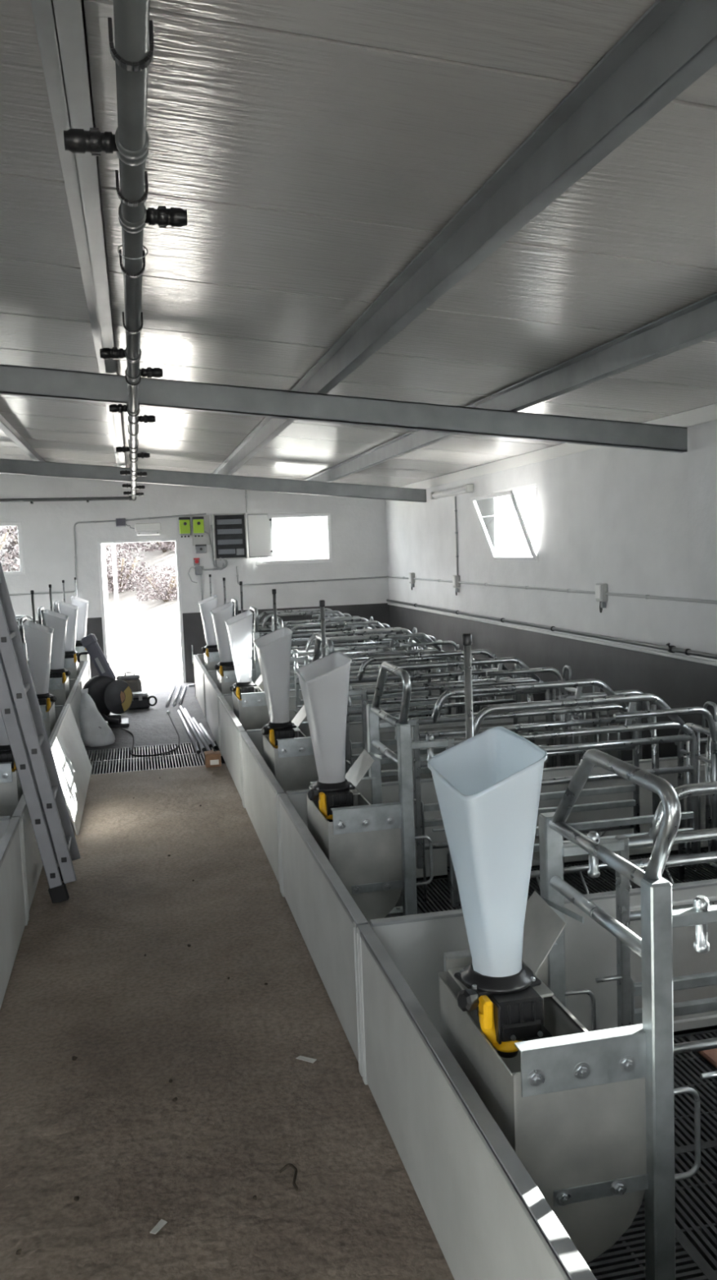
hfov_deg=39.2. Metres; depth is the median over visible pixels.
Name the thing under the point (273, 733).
cup
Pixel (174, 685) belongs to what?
tube
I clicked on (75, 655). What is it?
cup
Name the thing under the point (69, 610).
hopper
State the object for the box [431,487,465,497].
diffuser
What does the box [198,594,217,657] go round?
hopper
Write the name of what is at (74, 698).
panel
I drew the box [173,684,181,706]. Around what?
tube
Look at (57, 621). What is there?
hopper
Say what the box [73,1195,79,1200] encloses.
crumb
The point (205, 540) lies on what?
board
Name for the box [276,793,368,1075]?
panel
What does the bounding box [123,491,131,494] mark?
outlet
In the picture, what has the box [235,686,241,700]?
cup
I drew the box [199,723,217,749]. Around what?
tube
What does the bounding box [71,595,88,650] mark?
hopper
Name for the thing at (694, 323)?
ceiling beam
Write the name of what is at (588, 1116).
crate
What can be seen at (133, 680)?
case
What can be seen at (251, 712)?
crate
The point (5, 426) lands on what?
ceiling beam
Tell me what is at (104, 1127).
floor
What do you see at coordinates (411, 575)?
wall socket
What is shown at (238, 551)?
switch
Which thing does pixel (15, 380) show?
roof beam
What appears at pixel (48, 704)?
cup
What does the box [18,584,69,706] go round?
crate
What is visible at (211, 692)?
panel
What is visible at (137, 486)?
outlet
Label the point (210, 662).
crate
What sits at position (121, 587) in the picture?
dry bush
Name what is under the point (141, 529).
emergency light
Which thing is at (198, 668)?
panel
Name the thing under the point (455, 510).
conduit
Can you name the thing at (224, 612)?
hopper
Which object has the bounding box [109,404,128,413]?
outlet
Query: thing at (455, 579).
wall socket
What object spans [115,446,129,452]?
outlet
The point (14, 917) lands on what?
panel
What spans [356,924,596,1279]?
panel
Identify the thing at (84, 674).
panel
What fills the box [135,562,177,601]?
dry bush
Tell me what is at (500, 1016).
dispenser
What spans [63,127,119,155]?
outlet
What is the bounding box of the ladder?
[0,560,80,903]
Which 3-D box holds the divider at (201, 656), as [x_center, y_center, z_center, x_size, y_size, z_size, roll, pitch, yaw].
[-0.602,0.350,12.532,2.755,0.513,0.049,-3,5,-12]
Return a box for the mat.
[697,1048,716,1068]
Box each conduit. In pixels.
[9,520,115,595]
[125,513,206,520]
[200,574,203,599]
[202,563,224,570]
[235,566,386,586]
[244,489,247,512]
[386,575,716,604]
[453,496,457,575]
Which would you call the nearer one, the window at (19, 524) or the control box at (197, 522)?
the window at (19, 524)
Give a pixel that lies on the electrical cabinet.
(230, 540)
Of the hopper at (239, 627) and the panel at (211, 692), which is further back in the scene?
the panel at (211, 692)
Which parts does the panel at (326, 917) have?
edge post, edge post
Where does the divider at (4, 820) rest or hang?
on the floor
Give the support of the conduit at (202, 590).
attached to the wall at (358, 525)
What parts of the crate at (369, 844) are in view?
trough lid, post, rail, rail, plate, post, piglet rod, piglet rod, piglet rod, piglet rod, flat rail, flat rail, frame, piglet rod, frame, piglet rod, piglet rod, guard rail, flat rail, flat rail, guard rail, piglet rod, arm, rod, handle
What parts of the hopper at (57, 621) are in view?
knob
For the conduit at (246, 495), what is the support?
attached to the wall at (358, 525)
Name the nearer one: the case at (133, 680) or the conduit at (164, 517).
the case at (133, 680)
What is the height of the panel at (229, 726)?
0.522 m
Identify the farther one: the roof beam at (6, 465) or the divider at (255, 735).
the roof beam at (6, 465)
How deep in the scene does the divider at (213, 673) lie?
10.78 m
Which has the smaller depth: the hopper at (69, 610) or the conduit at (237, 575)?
the hopper at (69, 610)
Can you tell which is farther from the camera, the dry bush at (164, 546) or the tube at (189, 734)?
the dry bush at (164, 546)
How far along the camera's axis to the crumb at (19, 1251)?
2.52 m
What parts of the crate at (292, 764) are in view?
trough lid, piglet rod, piglet rod, flat rail, flat rail, frame, frame, flat rail, flat rail, guard rail, guard rail, handle, rod, arm, post, rod, rod, rod, post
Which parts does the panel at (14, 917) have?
edge post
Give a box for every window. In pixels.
[0,521,25,575]
[255,512,333,565]
[470,483,537,561]
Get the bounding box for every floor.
[0,680,716,1279]
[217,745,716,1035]
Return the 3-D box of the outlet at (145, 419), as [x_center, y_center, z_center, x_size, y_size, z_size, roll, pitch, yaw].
[-1.194,-1.244,5.665,0.102,0.044,0.046,-3,5,-12]
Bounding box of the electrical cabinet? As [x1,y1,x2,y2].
[204,512,273,568]
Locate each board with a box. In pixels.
[49,703,92,835]
[191,515,210,545]
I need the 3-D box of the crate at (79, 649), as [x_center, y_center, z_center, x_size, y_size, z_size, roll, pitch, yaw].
[-4.485,0.033,12.314,2.265,1.500,0.727,-3,5,-12]
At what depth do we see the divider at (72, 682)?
10.13 m
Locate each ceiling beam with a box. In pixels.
[0,413,44,462]
[31,0,125,467]
[212,0,716,475]
[302,293,716,482]
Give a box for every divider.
[0,815,10,841]
[54,705,63,721]
[68,679,75,693]
[79,660,84,671]
[197,641,416,666]
[208,656,454,689]
[223,674,526,721]
[246,703,621,782]
[286,753,711,878]
[369,878,716,1035]
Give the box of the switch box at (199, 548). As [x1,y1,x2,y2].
[195,544,206,553]
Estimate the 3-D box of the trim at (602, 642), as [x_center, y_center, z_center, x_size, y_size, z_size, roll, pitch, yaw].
[2.199,0.143,6.258,0.022,0.025,16.400,-3,5,-12]
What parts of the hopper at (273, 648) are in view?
knob, support plate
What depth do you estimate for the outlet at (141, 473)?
9.43 m
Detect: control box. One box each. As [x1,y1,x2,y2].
[177,516,191,537]
[191,516,204,537]
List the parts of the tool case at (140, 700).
case lid, handle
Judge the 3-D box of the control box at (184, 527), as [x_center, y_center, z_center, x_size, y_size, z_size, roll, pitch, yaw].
[-2.328,-1.512,13.489,0.156,0.270,0.100,-3,5,-12]
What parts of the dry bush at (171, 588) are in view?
stem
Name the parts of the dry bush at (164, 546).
stem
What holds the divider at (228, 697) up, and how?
on the floor
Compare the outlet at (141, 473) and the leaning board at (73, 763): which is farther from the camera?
the outlet at (141, 473)
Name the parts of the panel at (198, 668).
edge post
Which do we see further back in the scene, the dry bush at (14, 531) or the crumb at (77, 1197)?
the dry bush at (14, 531)
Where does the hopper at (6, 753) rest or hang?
in the trough at (11, 788)
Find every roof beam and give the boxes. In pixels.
[0,364,687,453]
[0,458,426,502]
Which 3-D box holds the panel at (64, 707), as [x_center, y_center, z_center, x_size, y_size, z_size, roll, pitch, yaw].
[-2.215,0.878,7.493,0.049,0.522,1.824,-3,5,-12]
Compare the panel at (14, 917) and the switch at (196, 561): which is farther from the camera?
the switch at (196, 561)
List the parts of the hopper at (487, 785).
knob, support plate, spout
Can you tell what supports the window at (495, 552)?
in the wall at (630, 521)
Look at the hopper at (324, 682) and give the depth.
4.30 m
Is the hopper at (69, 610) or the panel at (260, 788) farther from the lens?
the hopper at (69, 610)
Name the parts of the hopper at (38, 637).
knob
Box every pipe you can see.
[0,495,136,503]
[63,0,187,499]
[386,599,716,659]
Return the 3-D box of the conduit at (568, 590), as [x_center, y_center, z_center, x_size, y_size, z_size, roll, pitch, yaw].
[2.182,-0.236,6.223,0.028,0.029,16.360,-3,5,-12]
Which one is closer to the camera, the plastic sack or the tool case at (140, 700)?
the plastic sack
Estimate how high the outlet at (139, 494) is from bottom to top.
0.044 m
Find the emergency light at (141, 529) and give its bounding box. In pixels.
[134,522,161,535]
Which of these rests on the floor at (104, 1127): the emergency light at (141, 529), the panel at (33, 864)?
the panel at (33, 864)
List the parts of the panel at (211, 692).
edge post, edge post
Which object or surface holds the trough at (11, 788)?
on the floor
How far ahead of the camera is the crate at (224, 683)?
9.41 m
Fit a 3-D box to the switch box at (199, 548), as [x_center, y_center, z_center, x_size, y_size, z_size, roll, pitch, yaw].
[-2.123,-1.228,13.568,0.150,0.116,0.082,-3,5,-12]
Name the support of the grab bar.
attached to the wall at (358, 525)
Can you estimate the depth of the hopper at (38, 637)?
7.57 m
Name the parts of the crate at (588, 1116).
trough lid, post, piglet rod, rail, rail, piglet rod, post, frame, flat rail, flat rail, piglet rod, piglet rod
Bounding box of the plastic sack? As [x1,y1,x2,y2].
[79,688,115,746]
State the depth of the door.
13.57 m
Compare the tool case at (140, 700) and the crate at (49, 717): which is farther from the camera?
the tool case at (140, 700)
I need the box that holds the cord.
[279,1163,298,1191]
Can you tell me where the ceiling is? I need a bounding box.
[0,0,716,487]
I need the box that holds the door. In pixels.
[97,537,186,682]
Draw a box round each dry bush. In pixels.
[0,525,19,567]
[0,525,20,571]
[105,541,175,552]
[105,542,154,593]
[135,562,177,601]
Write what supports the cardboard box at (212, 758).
on the floor at (104, 1127)
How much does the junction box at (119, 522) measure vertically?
0.145 m
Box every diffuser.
[136,530,159,535]
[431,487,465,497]
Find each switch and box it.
[193,558,199,565]
[235,548,244,555]
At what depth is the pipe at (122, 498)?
13.05 m
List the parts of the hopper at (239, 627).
knob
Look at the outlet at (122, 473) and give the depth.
9.20 m
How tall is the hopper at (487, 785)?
0.708 m
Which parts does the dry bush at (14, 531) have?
stem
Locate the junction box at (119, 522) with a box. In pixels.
[115,518,134,528]
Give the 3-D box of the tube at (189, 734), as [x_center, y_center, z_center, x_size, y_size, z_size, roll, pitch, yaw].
[-1.691,0.881,9.948,0.032,0.032,2.452,-3,5,-14]
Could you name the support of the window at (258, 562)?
in the wall at (358, 525)
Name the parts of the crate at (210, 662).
frame, frame, guard rail, guard rail, arm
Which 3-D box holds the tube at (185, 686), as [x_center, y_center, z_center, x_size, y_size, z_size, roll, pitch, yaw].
[-2.163,0.676,12.397,0.032,0.032,1.458,-3,5,-7]
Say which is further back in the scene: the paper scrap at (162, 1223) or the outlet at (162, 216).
the paper scrap at (162, 1223)
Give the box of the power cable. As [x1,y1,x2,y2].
[119,711,179,756]
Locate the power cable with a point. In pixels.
(167, 712)
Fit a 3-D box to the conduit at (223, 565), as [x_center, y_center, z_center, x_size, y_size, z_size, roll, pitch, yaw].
[-1.968,-0.991,13.650,0.308,0.094,0.028,-3,5,-12]
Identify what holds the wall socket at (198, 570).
attached to the wall at (358, 525)
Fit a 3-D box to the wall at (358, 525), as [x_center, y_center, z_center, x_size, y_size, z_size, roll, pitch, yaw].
[-2.998,-0.937,13.567,6.930,3.892,0.250,-3,5,-12]
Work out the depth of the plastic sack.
9.31 m
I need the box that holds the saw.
[77,633,133,728]
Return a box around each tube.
[165,684,175,707]
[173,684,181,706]
[177,709,199,754]
[178,685,186,704]
[179,705,205,751]
[183,707,210,751]
[191,717,212,747]
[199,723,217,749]
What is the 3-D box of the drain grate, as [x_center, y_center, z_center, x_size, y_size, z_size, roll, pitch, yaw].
[-1.812,1.030,8.711,1.217,0.032,1.070,-3,5,-12]
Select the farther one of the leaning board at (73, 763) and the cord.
the leaning board at (73, 763)
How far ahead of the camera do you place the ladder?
5.07 m
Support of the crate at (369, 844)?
on the floor at (104, 1127)
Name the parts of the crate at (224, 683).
post, post, flat rail, flat rail, frame, frame, guard rail, guard rail, handle, arm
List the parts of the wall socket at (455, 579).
socket lid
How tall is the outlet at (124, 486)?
0.044 m
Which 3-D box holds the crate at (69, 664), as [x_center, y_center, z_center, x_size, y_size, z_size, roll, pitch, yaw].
[-4.219,0.152,10.893,2.265,1.500,0.727,-3,5,-12]
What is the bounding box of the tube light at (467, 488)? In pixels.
[430,484,473,499]
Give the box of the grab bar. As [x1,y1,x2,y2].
[191,644,193,663]
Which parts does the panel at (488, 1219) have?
edge post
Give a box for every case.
[115,671,142,692]
[128,691,157,709]
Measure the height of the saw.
0.963 m
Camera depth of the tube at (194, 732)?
9.83 m
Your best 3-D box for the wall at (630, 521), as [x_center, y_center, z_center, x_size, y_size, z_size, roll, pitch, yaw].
[2.322,-0.136,6.262,0.250,3.220,16.900,-3,5,-12]
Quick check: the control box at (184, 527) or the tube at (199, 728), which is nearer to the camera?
the tube at (199, 728)
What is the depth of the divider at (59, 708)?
8.34 m
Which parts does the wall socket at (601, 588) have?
socket lid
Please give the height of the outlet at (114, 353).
0.044 m
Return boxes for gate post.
[111,542,123,662]
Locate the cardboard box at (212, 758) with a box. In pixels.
[204,750,221,767]
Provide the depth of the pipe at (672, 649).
7.93 m
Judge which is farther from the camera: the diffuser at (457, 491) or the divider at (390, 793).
the diffuser at (457, 491)
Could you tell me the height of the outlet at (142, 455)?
0.044 m
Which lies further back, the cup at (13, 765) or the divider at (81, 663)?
the divider at (81, 663)
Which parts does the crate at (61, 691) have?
post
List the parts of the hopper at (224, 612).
knob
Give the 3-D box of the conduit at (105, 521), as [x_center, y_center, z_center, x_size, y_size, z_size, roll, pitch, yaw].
[-4.756,-1.029,13.025,3.220,0.947,0.028,-3,5,-12]
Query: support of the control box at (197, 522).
attached to the board at (205, 540)
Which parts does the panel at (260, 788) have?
edge post, edge post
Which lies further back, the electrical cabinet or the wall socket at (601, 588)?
the electrical cabinet
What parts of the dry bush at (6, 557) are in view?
stem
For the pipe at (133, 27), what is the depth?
2.00 m
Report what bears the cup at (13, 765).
on the hopper at (6, 753)
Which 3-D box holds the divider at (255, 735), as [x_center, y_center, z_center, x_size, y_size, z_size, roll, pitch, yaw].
[0.595,0.794,7.162,2.755,0.513,0.049,-3,5,-12]
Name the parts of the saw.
handle, name plate, clamp arm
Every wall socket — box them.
[187,566,202,582]
[408,572,414,590]
[452,574,460,595]
[594,582,607,613]
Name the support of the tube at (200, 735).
on the floor at (104, 1127)
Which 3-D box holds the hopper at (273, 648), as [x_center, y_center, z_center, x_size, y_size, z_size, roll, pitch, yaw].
[-0.481,0.290,5.976,0.238,0.708,0.356,-3,5,-12]
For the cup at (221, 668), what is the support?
on the hopper at (224, 612)
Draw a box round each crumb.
[15,1248,22,1254]
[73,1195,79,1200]
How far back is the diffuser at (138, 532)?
13.39 m
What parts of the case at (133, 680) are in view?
case lid, handle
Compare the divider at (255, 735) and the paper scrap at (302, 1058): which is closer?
the paper scrap at (302, 1058)
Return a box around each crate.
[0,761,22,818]
[15,577,90,678]
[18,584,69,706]
[23,580,79,679]
[30,590,56,738]
[204,574,405,671]
[216,577,459,696]
[231,581,520,732]
[262,589,641,794]
[306,600,716,924]
[438,633,716,1279]
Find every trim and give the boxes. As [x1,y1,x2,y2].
[387,602,716,666]
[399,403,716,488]
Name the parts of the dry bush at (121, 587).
stem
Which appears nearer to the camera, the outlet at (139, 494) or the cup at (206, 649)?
the cup at (206, 649)
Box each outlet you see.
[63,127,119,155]
[99,346,125,359]
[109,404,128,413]
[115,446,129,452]
[120,470,130,475]
[122,484,131,488]
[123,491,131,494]
[136,485,145,488]
[136,492,143,496]
[137,452,150,458]
[137,471,146,476]
[138,414,155,422]
[139,367,163,378]
[144,205,187,227]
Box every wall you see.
[0,472,389,682]
[385,420,716,760]
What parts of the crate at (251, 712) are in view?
trough lid, piglet rod, flat rail, frame, frame, flat rail, flat rail, guard rail, guard rail, arm, rod, post, post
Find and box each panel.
[0,817,28,1009]
[12,792,43,921]
[48,705,66,742]
[64,679,82,734]
[76,661,89,695]
[192,654,206,719]
[203,671,222,751]
[217,695,245,805]
[239,731,284,893]
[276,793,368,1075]
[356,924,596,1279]
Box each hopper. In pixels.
[0,710,16,772]
[22,620,56,711]
[43,608,70,683]
[57,600,80,662]
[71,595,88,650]
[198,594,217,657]
[210,601,234,676]
[224,609,260,700]
[253,626,300,748]
[295,651,360,822]
[426,726,553,1057]
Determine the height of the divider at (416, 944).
0.513 m
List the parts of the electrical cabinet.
cable coil, plate, cabinet door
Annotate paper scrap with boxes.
[150,1218,167,1234]
[295,1055,315,1062]
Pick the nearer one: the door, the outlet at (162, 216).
the outlet at (162, 216)
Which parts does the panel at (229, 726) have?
edge post, edge post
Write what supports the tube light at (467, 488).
attached to the wall at (630, 521)
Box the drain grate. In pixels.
[86,740,225,774]
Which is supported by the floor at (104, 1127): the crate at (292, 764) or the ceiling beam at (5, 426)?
the crate at (292, 764)
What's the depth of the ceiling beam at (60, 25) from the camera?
2.62 m
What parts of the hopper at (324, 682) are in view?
knob, support plate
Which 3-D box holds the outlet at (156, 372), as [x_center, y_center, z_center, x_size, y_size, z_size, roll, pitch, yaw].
[-0.877,-1.127,4.244,0.102,0.044,0.046,-3,5,-12]
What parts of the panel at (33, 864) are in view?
edge post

